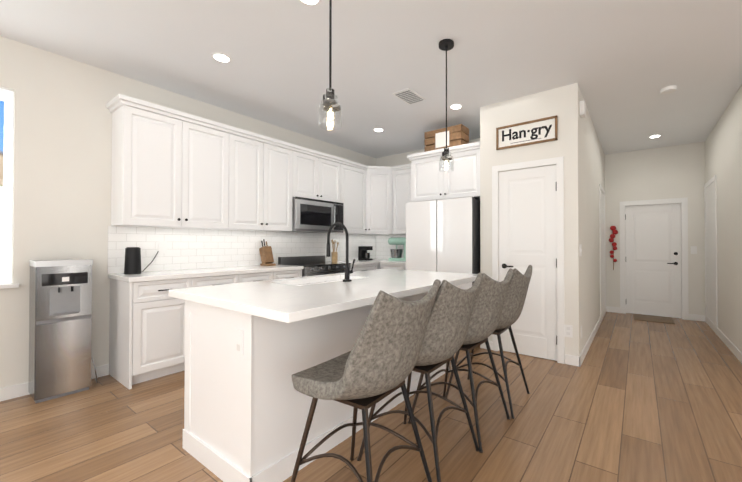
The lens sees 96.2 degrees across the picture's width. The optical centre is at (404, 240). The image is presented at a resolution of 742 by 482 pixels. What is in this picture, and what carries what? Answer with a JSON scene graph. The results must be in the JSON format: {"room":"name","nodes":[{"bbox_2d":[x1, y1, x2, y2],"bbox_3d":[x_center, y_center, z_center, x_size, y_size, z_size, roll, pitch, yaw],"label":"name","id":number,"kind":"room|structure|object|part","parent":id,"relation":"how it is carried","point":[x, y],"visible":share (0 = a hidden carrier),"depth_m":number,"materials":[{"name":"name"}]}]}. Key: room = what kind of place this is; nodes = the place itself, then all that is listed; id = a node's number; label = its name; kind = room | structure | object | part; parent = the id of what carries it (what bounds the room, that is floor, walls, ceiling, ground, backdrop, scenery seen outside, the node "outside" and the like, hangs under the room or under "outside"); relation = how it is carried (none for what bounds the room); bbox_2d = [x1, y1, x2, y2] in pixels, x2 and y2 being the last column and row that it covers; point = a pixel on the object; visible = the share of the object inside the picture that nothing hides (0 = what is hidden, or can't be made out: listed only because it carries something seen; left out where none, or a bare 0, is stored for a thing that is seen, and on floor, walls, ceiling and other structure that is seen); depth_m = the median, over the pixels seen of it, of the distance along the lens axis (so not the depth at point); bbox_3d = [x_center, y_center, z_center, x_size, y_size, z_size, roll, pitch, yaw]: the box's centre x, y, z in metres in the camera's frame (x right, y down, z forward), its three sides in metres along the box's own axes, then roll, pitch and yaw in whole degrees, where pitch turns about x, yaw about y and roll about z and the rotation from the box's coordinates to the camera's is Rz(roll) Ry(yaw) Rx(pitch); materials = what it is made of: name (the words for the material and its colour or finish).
{"room":"kitchen","nodes":[
{"label":"kitchen","id":0,"kind":"room"},
{"bbox_2d":[0,36,375,387],"bbox_3d":[-2.127,-0.160,3.984,0.150,2.780,5.640,0,-1,35],"label":"wall","id":1,"kind":"structure","parent":0,"point":[62,154],"depth_m":2.80,"materials":[{"name":"paint"}]},
{"bbox_2d":[0,88,18,288],"bbox_3d":[-3.394,-0.412,2.129,0.145,1.539,1.203,0,-1,35],"label":"window","id":2,"kind":"structure","parent":1,"relation":"in","point":[6,189],"depth_m":2.58,"materials":[{"name":"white glass"}]},
{"bbox_2d":[106,94,230,228],"bbox_3d":[-2.295,-0.692,3.297,0.370,1.110,0.945,0,-1,35],"label":"upper cabinet","id":3,"kind":"object","parent":1,"relation":"attached to","point":[170,167],"visible":1,"depth_m":3.13,"materials":[{"name":"white wood"}]},
{"bbox_2d":[108,226,375,273],"bbox_3d":[-1.616,0.095,4.566,0.008,0.438,3.774,0,-1,35],"label":"backsplash","id":4,"kind":"structure","parent":1,"relation":"attached to","point":[198,248],"depth_m":3.77,"materials":[{"name":"tile"}]},
{"bbox_2d":[342,242,345,249],"bbox_3d":[-0.990,0.084,5.441,0.005,0.120,0.075,0,-1,35],"label":"outlet","id":5,"kind":"object","parent":4,"relation":"attached to","point":[343,243],"depth_m":5.44,"materials":[{"name":"white plastic"}]},
{"bbox_2d":[216,126,294,231],"bbox_3d":[-1.787,-0.685,4.016,0.370,1.110,0.815,0,-1,35],"label":"upper cabinet","id":6,"kind":"object","parent":1,"relation":"attached to","point":[260,182],"visible":0.9,"depth_m":3.89,"materials":[{"name":"white wood"}]},
{"bbox_2d":[292,145,342,202],"bbox_3d":[-1.310,-0.901,4.694,0.370,0.665,0.840,0,-1,35],"label":"upper cabinet","id":7,"kind":"object","parent":1,"relation":"attached to","point":[317,175],"visible":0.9,"depth_m":4.57,"materials":[{"name":"white wood"}]},
{"bbox_2d":[281,197,343,232],"bbox_3d":[-1.278,-0.345,4.666,0.449,0.438,0.832,0,-1,35],"label":"microwave","id":8,"kind":"object","parent":7,"relation":"attached to","point":[309,215],"visible":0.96,"depth_m":4.49,"materials":[{"name":"silver metal"}]},
{"bbox_2d":[331,159,367,233],"bbox_3d":[-0.901,-0.673,5.269,0.370,1.110,0.575,0,-1,35],"label":"upper cabinet","id":9,"kind":"object","parent":1,"relation":"attached to","point":[353,189],"visible":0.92,"depth_m":5.19,"materials":[{"name":"white wood"}]},
{"bbox_2d":[360,166,401,234],"bbox_3d":[-0.450,-0.669,5.679,0.636,1.110,0.641,0,-1,35],"label":"upper cabinet","id":10,"kind":"object","parent":1,"relation":"attached to","point":[378,200],"visible":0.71,"depth_m":5.44,"materials":[{"name":"white wood"}]},
{"bbox_2d":[0,312,741,481],"bbox_3d":[1.045,1.255,1.338,8.370,0.100,10.600,0,-1,35],"label":"floor","id":11,"kind":"structure","parent":0,"point":[630,399],"depth_m":2.17,"materials":[{"name":"brown wood"}]},
{"bbox_2d":[28,259,97,402],"bbox_3d":[-2.729,0.685,2.689,0.318,1.065,0.392,0,-1,35],"label":"water dispenser","id":12,"kind":"object","parent":11,"relation":"on","point":[60,324],"visible":1,"depth_m":2.57,"materials":[{"name":"silver metal"}]},
{"bbox_2d":[109,279,132,388],"bbox_3d":[-2.471,0.780,2.883,0.545,0.879,0.019,0,-1,35],"label":"base cabinet","id":13,"kind":"object","parent":11,"relation":"on","point":[120,334],"visible":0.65,"depth_m":2.84,"materials":[{"name":"white wood"}]},
{"bbox_2d":[132,274,238,384],"bbox_3d":[-2.194,0.783,3.245,0.578,0.879,0.888,0,-1,35],"label":"base cabinet","id":14,"kind":"object","parent":11,"relation":"on","point":[158,331],"visible":0.48,"depth_m":2.90,"materials":[{"name":"white wood"}]},
{"bbox_2d":[108,265,303,281],"bbox_3d":[-1.975,0.326,3.564,0.573,0.040,1.727,0,-1,35],"label":"countertop","id":15,"kind":"structure","parent":14,"relation":"on","point":[167,275],"depth_m":3.23,"materials":[{"name":"white stone"}]},
{"bbox_2d":[124,247,158,273],"bbox_3d":[-2.465,0.179,3.134,0.247,0.243,0.319,0,-1,35],"label":"speaker","id":16,"kind":"object","parent":15,"relation":"on","point":[132,264],"visible":1,"depth_m":2.98},
{"bbox_2d":[259,239,275,265],"bbox_3d":[-1.725,0.143,4.175,0.186,0.336,0.120,0,-1,35],"label":"knife block","id":17,"kind":"object","parent":15,"relation":"on","point":[266,255],"visible":1,"depth_m":4.15,"materials":[{"name":"brown wood"}]},
{"bbox_2d":[239,270,301,282],"bbox_3d":[-1.706,0.790,3.936,0.578,0.879,0.799,0,-1,35],"label":"base cabinet","id":18,"kind":"object","parent":11,"relation":"on","point":[252,277],"visible":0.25,"depth_m":3.75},
{"bbox_2d":[278,255,350,276],"bbox_3d":[-1.199,0.715,4.548,0.646,1.000,0.767,0,-1,35],"label":"range","id":19,"kind":"object","parent":11,"relation":"on","point":[315,265],"visible":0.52,"depth_m":4.46,"materials":[{"name":"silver metal"}]},
{"bbox_2d":[169,269,477,481],"bbox_3d":[-0.339,0.755,2.473,1.165,0.920,2.050,0,-1,35],"label":"kitchen island","id":20,"kind":"object","parent":11,"relation":"on","point":[247,405],"depth_m":1.74,"materials":[{"name":"white wood"}]},
{"bbox_3d":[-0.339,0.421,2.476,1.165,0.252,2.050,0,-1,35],"label":"kitchen island top","id":21,"kind":"part","parent":20,"relation":"part of","materials":[{"name":"white stone"}]},
{"bbox_2d":[326,222,354,281],"bbox_3d":[-0.482,0.077,2.482,0.248,0.434,0.093,0,-1,35],"label":"faucet","id":22,"kind":"object","parent":20,"relation":"on","point":[348,272],"visible":1,"depth_m":2.42,"materials":[{"name":"black metal"}]},
{"bbox_2d":[291,380,431,481],"bbox_3d":[-0.193,0.934,1.512,0.533,0.549,0.474,0,-1,32],"label":"stool leg","id":23,"kind":"object","parent":11,"relation":"on","point":[364,405],"visible":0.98,"depth_m":1.46,"materials":[{"name":"brown metal"}]},
{"bbox_2d":[292,279,440,399],"bbox_3d":[-0.168,0.424,1.501,0.574,0.489,0.529,0,-1,32],"label":"seat","id":24,"kind":"object","parent":23,"relation":"on","point":[381,356],"visible":1,"depth_m":1.28,"materials":[{"name":"fabric"}]},
{"bbox_2d":[350,264,377,271],"bbox_3d":[-0.828,0.802,5.178,0.578,0.879,0.674,0,-1,35],"label":"base cabinet","id":25,"kind":"object","parent":11,"relation":"on","point":[365,267],"visible":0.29,"depth_m":5.06,"materials":[{"name":"white wood"}]},
{"bbox_2d":[380,264,405,269],"bbox_3d":[0.134,0.803,5.290,0.923,0.879,0.578,0,-1,35],"label":"base cabinet","id":26,"kind":"object","parent":11,"relation":"on","point":[394,266],"visible":0.12,"depth_m":5.20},
{"bbox_2d":[329,259,405,265],"bbox_3d":[-0.291,0.341,5.168,1.473,0.040,1.275,0,-1,35],"label":"countertop","id":27,"kind":"structure","parent":26,"relation":"on","point":[373,261],"depth_m":5.19,"materials":[{"name":"white stone"}]},
{"bbox_2d":[331,239,338,261],"bbox_3d":[-1.067,0.146,5.057,0.100,0.345,0.116,0,-1,35],"label":"utensil crock","id":28,"kind":"object","parent":27,"relation":"on","point":[334,256],"visible":1,"depth_m":5.02,"materials":[{"name":"wood"}]},
{"bbox_2d":[358,246,372,260],"bbox_3d":[-0.652,0.207,5.583,0.190,0.235,0.150,0,-1,35],"label":"coffee maker","id":29,"kind":"object","parent":27,"relation":"on","point":[363,254],"visible":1,"depth_m":5.54,"materials":[{"name":"black plastic"}]},
{"bbox_2d":[388,237,405,260],"bbox_3d":[-0.084,0.132,5.469,0.392,0.382,0.209,0,-1,20],"label":"stand mixer","id":30,"kind":"object","parent":27,"relation":"on","point":[396,254],"visible":0.85,"depth_m":5.41,"materials":[{"name":"green metal"}]},
{"bbox_2d":[357,355,478,481],"bbox_3d":[0.088,0.937,1.876,0.533,0.549,0.474,0,-1,34],"label":"stool leg","id":31,"kind":"object","parent":11,"relation":"on","point":[426,370],"visible":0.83,"depth_m":1.81,"materials":[{"name":"brown metal"}]},
{"bbox_2d":[415,273,482,365],"bbox_3d":[0.113,0.428,1.864,0.573,0.489,0.530,0,-1,34],"label":"seat","id":32,"kind":"object","parent":31,"relation":"on","point":[448,323],"visible":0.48,"depth_m":1.62,"materials":[{"name":"fabric"}]},
{"bbox_2d":[406,197,479,288],"bbox_3d":[0.613,0.368,4.321,0.920,1.730,0.760,0,-1,35],"label":"fridge","id":33,"kind":"object","parent":11,"relation":"on","point":[442,235],"visible":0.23,"depth_m":3.95,"materials":[{"name":"white metal"}]},
{"bbox_2d":[408,338,510,452],"bbox_3d":[0.374,0.941,2.237,0.533,0.549,0.474,0,-1,37],"label":"stool leg","id":34,"kind":"object","parent":11,"relation":"on","point":[468,348],"visible":0.75,"depth_m":2.20,"materials":[{"name":"brown metal"}]},
{"bbox_2d":[462,268,512,344],"bbox_3d":[0.398,0.431,2.224,0.573,0.489,0.529,0,-1,37],"label":"seat","id":35,"kind":"object","parent":34,"relation":"on","point":[488,308],"visible":0.58,"depth_m":1.99,"materials":[{"name":"fabric"}]},
{"bbox_2d":[445,326,529,418],"bbox_3d":[0.656,0.944,2.601,0.533,0.549,0.474,0,-1,33],"label":"stool leg","id":36,"kind":"object","parent":11,"relation":"on","point":[499,332],"visible":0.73,"depth_m":2.54,"materials":[{"name":"brown metal"}]},
{"bbox_2d":[495,265,531,329],"bbox_3d":[0.681,0.435,2.590,0.573,0.489,0.529,0,-1,33],"label":"seat","id":37,"kind":"object","parent":36,"relation":"on","point":[515,298],"visible":0.42,"depth_m":2.35,"materials":[{"name":"fabric"}]},
{"bbox_2d":[634,314,674,323],"bbox_3d":[3.950,1.236,5.248,0.505,0.012,0.440,0,-1,35],"label":"doormat","id":38,"kind":"object","parent":11,"relation":"on","point":[654,319],"visible":1,"depth_m":5.19,"materials":[{"name":"brown fabric"}]},
{"bbox_2d":[0,0,741,157],"bbox_3d":[1.045,-1.625,1.365,8.370,0.100,10.600,0,-1,35],"label":"ceiling","id":39,"kind":"structure","parent":0,"point":[621,63],"depth_m":2.80,"materials":[{"name":"paint"}]},
{"bbox_2d":[211,53,231,62],"bbox_3d":[-1.555,-1.558,2.822,0.156,0.006,0.156,0,-1,35],"label":"recessed light","id":40,"kind":"object","parent":39,"relation":"in","point":[221,57],"visible":1,"depth_m":2.82,"materials":[{"name":"white plastic"}]},
{"bbox_2d":[298,0,320,6],"bbox_3d":[-0.611,-1.565,2.131,0.156,0.006,0.156,0,-1,35],"label":"recessed light","id":41,"kind":"object","parent":39,"relation":"in","point":[311,3],"visible":1,"depth_m":2.17,"materials":[{"name":"white plastic"}]},
{"bbox_2d":[318,0,341,129],"bbox_3d":[-0.362,-1.067,1.629,0.120,1.012,0.120,0,-1,35],"label":"pendant light","id":42,"kind":"object","parent":39,"relation":"hanging from","point":[329,101],"visible":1,"depth_m":1.62,"materials":[{"name":"clear glass"}]},
{"bbox_2d":[373,128,383,131],"bbox_3d":[-0.355,-1.541,4.607,0.156,0.006,0.156,0,-1,35],"label":"recessed light","id":43,"kind":"object","parent":39,"relation":"in","point":[378,130],"visible":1,"depth_m":4.61,"materials":[{"name":"white plastic"}]},
{"bbox_2d":[392,88,425,104],"bbox_3d":[0.054,-1.549,3.558,0.220,0.010,0.320,0,-1,35],"label":"ceiling vent","id":44,"kind":"object","parent":39,"relation":"in","point":[409,96],"visible":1,"depth_m":3.54,"materials":[{"name":"white metal"}]},
{"bbox_2d":[439,39,453,171],"bbox_3d":[0.334,-1.057,2.614,0.120,1.012,0.120,0,-1,35],"label":"pendant light","id":45,"kind":"object","parent":39,"relation":"hanging from","point":[446,45],"visible":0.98,"depth_m":2.61,"materials":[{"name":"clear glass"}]},
{"bbox_2d":[449,104,462,109],"bbox_3d":[0.597,-1.548,3.824,0.156,0.006,0.156,0,-1,35],"label":"recessed light","id":46,"kind":"object","parent":39,"relation":"in","point":[455,106],"visible":1,"depth_m":3.81,"materials":[{"name":"white plastic"}]},
{"bbox_2d":[648,135,661,137],"bbox_3d":[3.695,-1.538,4.880,0.156,0.006,0.156,0,-1,35],"label":"recessed light","id":47,"kind":"object","parent":39,"relation":"in","point":[654,136],"visible":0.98,"depth_m":4.87,"materials":[{"name":"white plastic"}]},
{"bbox_2d":[660,85,676,93],"bbox_3d":[2.697,-1.538,3.381,0.136,0.036,0.136,0,-1,35],"label":"smoke detector","id":48,"kind":"object","parent":39,"relation":"attached to","point":[669,89],"visible":1,"depth_m":3.35,"materials":[{"name":"white plastic"}]},
{"bbox_2d":[376,138,479,234],"bbox_3d":[0.568,-0.146,5.441,2.570,2.780,0.150,0,-1,35],"label":"wall","id":49,"kind":"structure","parent":0,"point":[395,160],"depth_m":5.85,"materials":[{"name":"paint"}]},
{"bbox_2d":[376,234,405,258],"bbox_3d":[0.075,0.106,5.689,1.474,0.438,0.010,0,-1,35],"label":"backsplash","id":50,"kind":"structure","parent":49,"relation":"attached to","point":[383,247],"depth_m":5.97,"materials":[{"name":"tile"}]},
{"bbox_2d":[391,163,410,233],"bbox_3d":[0.227,-0.672,5.367,0.845,1.110,0.370,0,-1,35],"label":"upper cabinet","id":51,"kind":"object","parent":49,"relation":"attached to","point":[401,186],"visible":0.23,"depth_m":5.39,"materials":[{"name":"white wood"}]},
{"bbox_2d":[407,141,479,201],"bbox_3d":[0.763,-0.835,4.568,1.025,0.630,1.058,0,-1,35],"label":"upper cabinet","id":52,"kind":"object","parent":49,"relation":"attached to","point":[430,181],"visible":0.73,"depth_m":4.13,"materials":[{"name":"white wood"}]},
{"bbox_2d":[424,124,468,151],"bbox_3d":[0.552,-1.298,4.329,0.540,0.290,0.224,0,-1,35],"label":"crate","id":53,"kind":"object","parent":52,"relation":"on","point":[457,135],"visible":0.73,"depth_m":4.23,"materials":[{"name":"brown wood"}]},
{"bbox_2d":[480,88,556,340],"bbox_3d":[1.244,-0.164,3.635,0.819,2.780,0.100,0,-1,35],"label":"wall","id":54,"kind":"structure","parent":0,"point":[535,106],"depth_m":3.71,"materials":[{"name":"paint"}]},
{"bbox_2d":[480,341,491,349],"bbox_3d":[0.934,1.179,3.771,0.142,0.098,0.013,0,-1,35],"label":"baseboard","id":55,"kind":"structure","parent":54,"relation":"attached to","point":[483,345],"depth_m":3.77,"materials":[{"name":"white wood"}]},
{"bbox_2d":[496,115,557,149],"bbox_3d":[1.294,-1.145,3.535,0.631,0.249,0.020,0,-1,35],"label":"sign","id":56,"kind":"object","parent":54,"relation":"attached to","point":[552,135],"visible":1,"depth_m":3.52,"materials":[{"name":"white wood"}]},
{"bbox_2d":[502,125,551,140],"bbox_3d":[1.301,-1.148,3.533,0.521,0.158,0.002,0,-1,35],"label":"lettering","id":57,"kind":"object","parent":56,"relation":"attached to","point":[532,132],"visible":1,"depth_m":3.50},
{"bbox_2d":[499,165,556,360],"bbox_3d":[1.306,0.221,3.531,0.606,1.994,0.088,0,-1,35],"label":"pantry door","id":58,"kind":"structure","parent":54,"relation":"in","point":[527,217],"depth_m":3.50,"materials":[{"name":"white wood"}]},
{"bbox_3d":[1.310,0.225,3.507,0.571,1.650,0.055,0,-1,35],"label":"pantry door handle","id":59,"kind":"part","parent":58,"relation":"part of","materials":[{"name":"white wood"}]},
{"bbox_2d":[492,157,564,363],"bbox_3d":[1.326,0.191,3.564,0.737,2.070,0.116,0,-1,35],"label":"door frame","id":60,"kind":"structure","parent":54,"relation":"attached to","point":[558,162],"depth_m":3.34,"materials":[{"name":"white wood"}]},
{"bbox_2d":[556,86,564,323],"bbox_3d":[1.608,-0.166,3.378,0.073,2.780,0.100,0,-1,35],"label":"wall","id":61,"kind":"structure","parent":0,"point":[560,115],"depth_m":3.34,"materials":[{"name":"paint"}]},
{"bbox_2d":[564,83,604,355],"bbox_3d":[2.631,-0.154,4.657,0.120,2.780,3.370,0,-1,35],"label":"wall","id":62,"kind":"structure","parent":0,"point":[584,166],"depth_m":3.39,"materials":[{"name":"paint"}]},
{"bbox_2d":[564,324,572,337],"bbox_3d":[1.629,0.893,3.287,0.075,0.120,0.007,0,-1,35],"label":"outlet","id":63,"kind":"object","parent":62,"relation":"attached to","point":[568,330],"visible":1,"depth_m":3.28,"materials":[{"name":"white plastic"}]},
{"bbox_2d":[565,354,580,366],"bbox_3d":[1.658,1.174,3.259,0.137,0.098,0.013,0,-1,35],"label":"baseboard","id":64,"kind":"structure","parent":62,"relation":"attached to","point":[573,360],"depth_m":3.25,"materials":[{"name":"white wood"}]},
{"bbox_2d":[579,244,581,255],"bbox_3d":[1.781,0.094,3.339,0.010,0.120,0.120,0,-1,35],"label":"light switch","id":65,"kind":"object","parent":62,"relation":"attached to","point":[580,249],"visible":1,"depth_m":3.32,"materials":[{"name":"white plastic"}]},
{"bbox_2d":[580,100,585,117],"bbox_3d":[1.827,-1.346,3.388,0.044,0.140,0.110,0,-1,35],"label":"door chime","id":66,"kind":"object","parent":62,"relation":"attached to","point":[582,109],"visible":0.98,"depth_m":3.35,"materials":[{"name":"white plastic"}]},
{"bbox_2d":[579,309,604,366],"bbox_3d":[2.638,1.186,4.538,0.013,0.098,3.233,0,-1,35],"label":"baseboard","id":67,"kind":"structure","parent":62,"relation":"attached to","point":[588,344],"depth_m":3.89,"materials":[{"name":"white wood"}]},
{"bbox_2d":[599,184,605,316],"bbox_3d":[3.220,0.191,5.370,0.016,2.105,0.910,0,-1,35],"label":"door frame","id":68,"kind":"structure","parent":62,"relation":"attached to","point":[601,189],"depth_m":5.01,"materials":[{"name":"white wood"}]},
{"bbox_2d":[601,191,604,313],"bbox_3d":[3.216,0.221,5.369,0.010,2.029,0.781,0,-1,35],"label":"hall door","id":69,"kind":"structure","parent":62,"relation":"in","point":[602,260],"depth_m":5.39,"materials":[{"name":"white wood"}]},
{"bbox_2d":[605,142,704,314],"bbox_3d":[4.151,-0.145,5.554,1.328,2.780,0.150,0,-1,35],"label":"wall","id":70,"kind":"structure","parent":0,"point":[692,171],"depth_m":5.42,"materials":[{"name":"paint"}]},
{"bbox_2d":[606,306,619,312],"bbox_3d":[3.655,1.198,5.791,0.202,0.098,0.013,0,-1,35],"label":"baseboard","id":71,"kind":"structure","parent":70,"relation":"attached to","point":[613,309],"depth_m":5.78,"materials":[{"name":"white wood"}]},
{"bbox_2d":[609,226,617,269],"bbox_3d":[3.646,0.119,5.770,0.140,0.775,0.065,0,-1,35],"label":"wreath","id":72,"kind":"object","parent":70,"relation":"hanging from","point":[615,232],"visible":0.98,"depth_m":5.76,"materials":[{"name":"red plant"}]},
{"bbox_2d":[625,203,681,317],"bbox_3d":[4.125,0.317,5.509,0.744,1.839,0.098,0,-1,35],"label":"front door","id":73,"kind":"structure","parent":70,"relation":"in","point":[653,245],"depth_m":5.50,"materials":[{"name":"white wood"}]},
{"bbox_3d":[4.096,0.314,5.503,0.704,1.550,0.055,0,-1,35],"label":"front door handle","id":74,"kind":"part","parent":73,"relation":"part of","materials":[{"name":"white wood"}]},
{"bbox_2d":[620,197,688,319],"bbox_3d":[4.150,0.281,5.541,0.901,1.928,0.166,0,-1,35],"label":"door frame","id":75,"kind":"structure","parent":70,"relation":"attached to","point":[684,258],"depth_m":5.32,"materials":[{"name":"white wood"}]},
{"bbox_2d":[691,246,696,253],"bbox_3d":[4.532,0.141,5.183,0.075,0.120,0.010,0,-1,35],"label":"light switch","id":76,"kind":"object","parent":70,"relation":"attached to","point":[693,249],"visible":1,"depth_m":5.18,"materials":[{"name":"white plastic"}]},
{"bbox_2d":[689,314,704,321],"bbox_3d":[4.556,1.192,5.155,0.193,0.098,0.013,0,-1,35],"label":"baseboard","id":77,"kind":"structure","parent":70,"relation":"attached to","point":[695,317],"depth_m":5.15,"materials":[{"name":"white wood"}]},
{"bbox_2d":[705,85,741,351],"bbox_3d":[3.947,-0.160,3.984,0.150,2.780,2.950,0,-1,35],"label":"wall","id":78,"kind":"structure","parent":0,"point":[723,151],"depth_m":3.78,"materials":[{"name":"paint"}]},
{"bbox_2d":[706,182,714,323],"bbox_3d":[4.370,0.214,4.718,0.010,2.029,0.751,0,-1,35],"label":"hall door","id":79,"kind":"structure","parent":78,"relation":"in","point":[710,244],"depth_m":4.73,"materials":[{"name":"white wood"}]},
{"bbox_2d":[704,175,717,334],"bbox_3d":[4.369,0.184,4.723,0.016,2.105,0.880,0,-1,35],"label":"door frame","id":80,"kind":"structure","parent":78,"relation":"attached to","point":[711,181],"depth_m":4.40,"materials":[{"name":"white wood"}]},
{"bbox_2d":[706,316,741,362],"bbox_3d":[3.836,1.181,3.958,0.013,0.098,2.799,0,-1,35],"label":"baseboard","id":81,"kind":"structure","parent":78,"relation":"attached to","point":[733,348],"depth_m":3.87,"materials":[{"name":"white wood"}]},
{"bbox_3d":[-4.562,-0.193,0.538,0.150,2.780,2.800,0,-1,35],"label":"wall","id":82,"kind":"structure","parent":0,"visible":0},
{"bbox_2d":[0,364,108,401],"bbox_3d":[-3.956,1.155,1.240,0.013,0.098,4.368,0,-1,35],"label":"baseboard","id":83,"kind":"structure","parent":82,"relation":"attached to","point":[13,391],"depth_m":2.59,"materials":[{"name":"white wood"}]},
{"label":"outside","id":84,"kind":"structure","parent":0,"visible":0},
{"bbox_2d":[0,101,3,186],"bbox_3d":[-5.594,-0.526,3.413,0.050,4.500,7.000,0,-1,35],"label":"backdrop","id":85,"kind":"structure","parent":84,"point":[2,142],"depth_m":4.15,"materials":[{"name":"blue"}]}
]}

